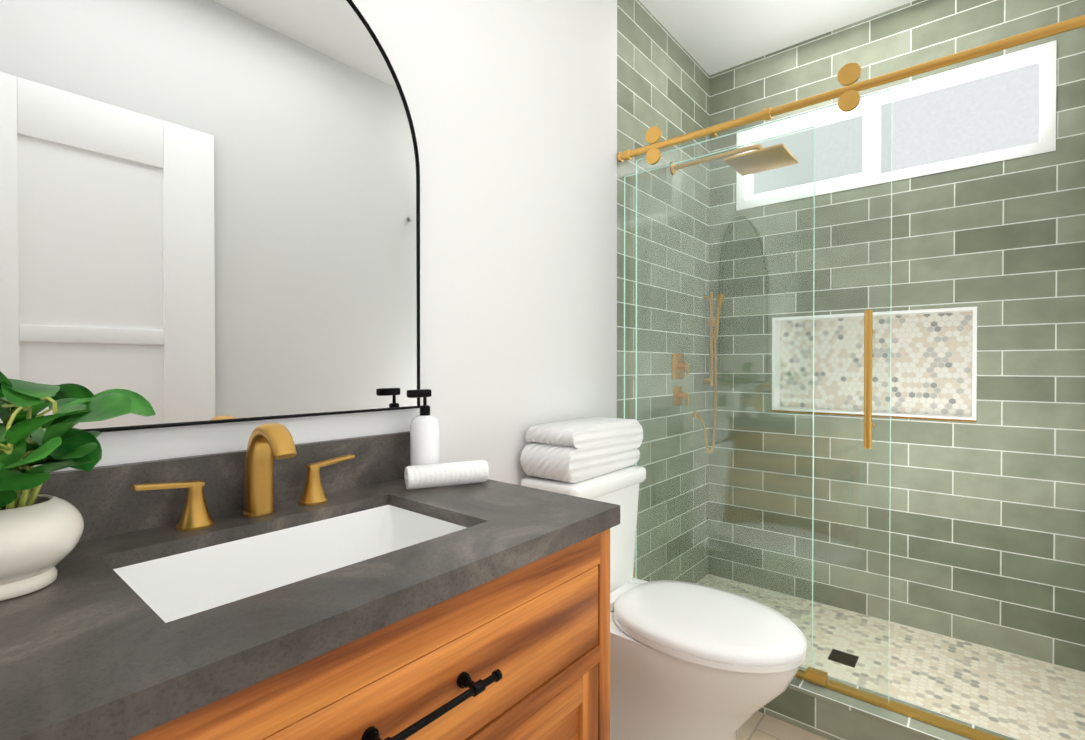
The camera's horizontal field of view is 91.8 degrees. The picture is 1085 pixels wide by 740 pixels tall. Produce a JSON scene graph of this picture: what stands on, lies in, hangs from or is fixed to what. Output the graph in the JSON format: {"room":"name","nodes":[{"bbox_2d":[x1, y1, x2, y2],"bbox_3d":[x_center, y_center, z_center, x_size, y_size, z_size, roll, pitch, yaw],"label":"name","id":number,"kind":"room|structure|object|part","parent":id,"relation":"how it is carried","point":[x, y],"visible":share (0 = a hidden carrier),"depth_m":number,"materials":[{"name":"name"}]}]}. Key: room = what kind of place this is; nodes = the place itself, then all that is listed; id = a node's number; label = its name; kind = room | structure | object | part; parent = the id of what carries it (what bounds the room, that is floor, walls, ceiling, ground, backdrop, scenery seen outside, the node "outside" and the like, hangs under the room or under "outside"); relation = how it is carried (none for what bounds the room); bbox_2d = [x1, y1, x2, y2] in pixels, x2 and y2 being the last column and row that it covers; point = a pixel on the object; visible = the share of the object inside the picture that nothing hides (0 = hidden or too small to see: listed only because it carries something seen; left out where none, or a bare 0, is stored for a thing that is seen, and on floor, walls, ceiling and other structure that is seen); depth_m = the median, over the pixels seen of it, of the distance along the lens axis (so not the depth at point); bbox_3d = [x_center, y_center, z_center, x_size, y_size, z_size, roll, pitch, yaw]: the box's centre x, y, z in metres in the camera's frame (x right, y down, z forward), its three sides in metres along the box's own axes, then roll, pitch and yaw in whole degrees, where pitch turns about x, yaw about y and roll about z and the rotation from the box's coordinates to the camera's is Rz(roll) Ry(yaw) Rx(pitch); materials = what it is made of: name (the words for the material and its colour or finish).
{"room":"bathroom","nodes":[
{"label":"bathroom","id":0,"kind":"room"},
{"bbox_2d":[34,0,712,582],"bbox_3d":[-0.467,-0.229,1.378,0.100,2.860,4.249,0,1,40],"label":"wall","id":1,"kind":"structure","parent":0,"point":[512,104],"depth_m":1.87,"materials":[{"name":"white paint"}]},
{"bbox_2d":[0,0,419,436],"bbox_3d":[-0.628,-0.431,1.087,0.016,1.078,0.908,0,1,40],"label":"arched mirror","id":2,"kind":"object","parent":1,"relation":"attached to","point":[209,211],"visible":1,"depth_m":1.04,"materials":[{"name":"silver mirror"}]},
{"bbox_2d":[672,353,688,378],"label":"shower valve","id":3,"kind":"object","parent":1,"relation":"attached to","point":[680,357],"depth_m":2.66,"materials":[{"name":"gold metal"}]},
{"bbox_2d":[674,386,688,405],"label":"shower valve","id":4,"kind":"object","parent":1,"relation":"attached to","point":[675,394],"depth_m":2.66,"materials":[{"name":"gold metal"}]},
{"bbox_2d":[693,293,724,453],"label":"handheld shower","id":5,"kind":"object","parent":1,"relation":"attached to","point":[710,297],"depth_m":2.87,"materials":[{"name":"gold metal"}]},
{"bbox_2d":[639,0,915,74],"bbox_3d":[0.192,-1.705,0.898,1.712,0.100,4.375,0,1,40],"label":"ceiling","id":6,"kind":"structure","parent":0,"point":[711,37],"depth_m":2.52,"materials":[{"name":"white paint"}]},
{"bbox_2d":[737,711,827,739],"bbox_3d":[0.192,1.255,0.922,1.712,0.100,4.375,0,1,40],"label":"floor","id":7,"kind":"structure","parent":0,"point":[757,725],"depth_m":1.74,"materials":[{"name":"beige tile"}]},
{"bbox_2d":[0,423,619,739],"bbox_3d":[-0.392,0.654,0.906,0.621,1.101,1.050,0,1,40],"label":"bathroom vanity","id":8,"kind":"object","parent":7,"relation":"on","point":[273,581],"visible":1,"depth_m":0.85,"materials":[{"name":"grey stone"}]},
{"bbox_2d":[0,371,155,600],"bbox_3d":[-0.701,0.129,0.703,0.310,0.323,0.298,0,1,40],"label":"plant","id":9,"kind":"object","parent":8,"relation":"on","point":[40,535],"visible":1,"depth_m":0.69,"materials":[{"name":"green plant"}]},
{"bbox_3d":[-0.714,0.234,0.699,0.158,0.114,0.158,0,1,40],"label":"pot","id":10,"kind":"part","parent":9,"relation":"part of","materials":[{"name":"white ceramic"}]},
{"bbox_2d":[131,423,354,530],"bbox_3d":[-0.533,0.196,1.027,0.157,0.186,0.411,0,1,40],"label":"faucet","id":11,"kind":"object","parent":8,"relation":"on","point":[267,442],"depth_m":1.03,"materials":[{"name":"gold metal"}]},
{"bbox_2d":[113,505,466,622],"bbox_3d":[-0.396,0.395,0.914,0.327,0.162,0.517,0,1,40],"label":"sink","id":12,"kind":"object","parent":8,"relation":"in","point":[177,582],"depth_m":1.01,"materials":[{"name":"white ceramic"}]},
{"bbox_2d":[407,389,439,465],"bbox_3d":[-0.310,0.168,1.364,0.075,0.235,0.088,0,1,40],"label":"soap dispenser","id":13,"kind":"object","parent":8,"relation":"on","point":[424,437],"visible":0.79,"depth_m":1.34,"materials":[{"name":"white"}]},
{"bbox_3d":[-0.158,0.632,0.734,0.042,0.335,0.251,0,1,40],"label":"handle","id":14,"kind":"part","parent":8,"relation":"part of","materials":[{"name":"black metal"}]},
{"bbox_2d":[404,460,488,489],"bbox_3d":[-0.235,0.258,1.299,0.200,0.056,0.052,0,1,-26],"label":"roll","id":15,"kind":"object","parent":8,"relation":"on","point":[439,474],"visible":1,"depth_m":1.28,"materials":[{"name":"white fabric"}]},
{"bbox_2d":[520,465,806,739],"bbox_3d":[0.380,0.779,1.663,0.829,0.840,0.464,0,1,40],"label":"toilet","id":16,"kind":"object","parent":7,"relation":"on","point":[691,661],"visible":0.75,"depth_m":1.51,"materials":[{"name":"white ceramic"}]},
{"bbox_2d":[520,417,642,482],"bbox_3d":[0.155,0.270,1.867,0.212,0.170,0.503,0,1,40],"label":"folded towels","id":17,"kind":"object","parent":16,"relation":"on","point":[576,450],"visible":1,"depth_m":1.72,"materials":[{"name":"white fabric"}]},
{"bbox_2d":[758,665,1019,739],"bbox_3d":[0.924,1.130,1.799,1.512,0.135,0.148,0,1,40],"label":"shower curb","id":18,"kind":"structure","parent":7,"relation":"on","point":[823,712],"depth_m":1.68,"materials":[{"name":"green tile"}]},
{"bbox_2d":[617,15,1084,739],"bbox_3d":[0.915,0.044,1.780,1.509,2.038,0.109,0,1,40],"label":"shower door","id":19,"kind":"structure","parent":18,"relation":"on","point":[851,87],"depth_m":1.86,"materials":[{"name":"clear glass"}]},
{"bbox_3d":[0.742,0.081,1.933,0.902,1.921,0.010,0,1,40],"label":"glass door","id":20,"kind":"part","parent":19,"relation":"part of","materials":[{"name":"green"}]},
{"bbox_2d":[696,574,1084,739],"bbox_3d":[1.249,1.182,2.189,1.512,0.026,0.875,0,1,40],"label":"mosaic shower floor","id":21,"kind":"structure","parent":7,"relation":"on","point":[1016,696],"depth_m":2.04,"materials":[{"name":"beige tile"}]},
{"bbox_2d":[709,0,1076,668],"bbox_3d":[1.560,-0.238,2.551,1.712,2.860,0.103,0,1,40],"label":"wall","id":22,"kind":"structure","parent":0,"point":[985,330],"depth_m":2.38,"materials":[{"name":"green tile"}]},
{"bbox_2d":[670,143,798,175],"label":"shower head","id":23,"kind":"object","parent":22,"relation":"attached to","point":[768,165],"depth_m":2.37,"materials":[{"name":"gold metal"}]},
{"bbox_2d":[772,410,863,415],"label":"trim","id":24,"kind":"object","parent":22,"relation":"attached to","point":[772,410],"depth_m":2.64,"materials":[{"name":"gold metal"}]},
{"bbox_2d":[736,40,1056,210],"bbox_3d":[1.573,-1.091,2.514,1.260,0.435,0.074,0,1,40],"label":"window","id":25,"kind":"structure","parent":22,"relation":"in","point":[1044,54],"depth_m":2.38,"materials":[{"name":"white"}]},
{"bbox_3d":[1.588,-1.091,2.532,1.240,0.415,0.005,0,1,40],"label":"frosted window glass","id":26,"kind":"part","parent":25,"relation":"part of","materials":[{"name":"white glass"}]},
{"bbox_2d":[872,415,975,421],"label":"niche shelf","id":27,"kind":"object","parent":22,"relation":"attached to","point":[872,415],"depth_m":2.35,"materials":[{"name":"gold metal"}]},
{"bbox_2d":[1073,0,1084,672],"bbox_3d":[1.915,-0.232,1.734,0.120,2.860,0.648,0,1,40],"label":"wall","id":28,"kind":"structure","parent":0,"point":[1079,368],"depth_m":2.05,"materials":[{"name":"green tile"}]}
]}

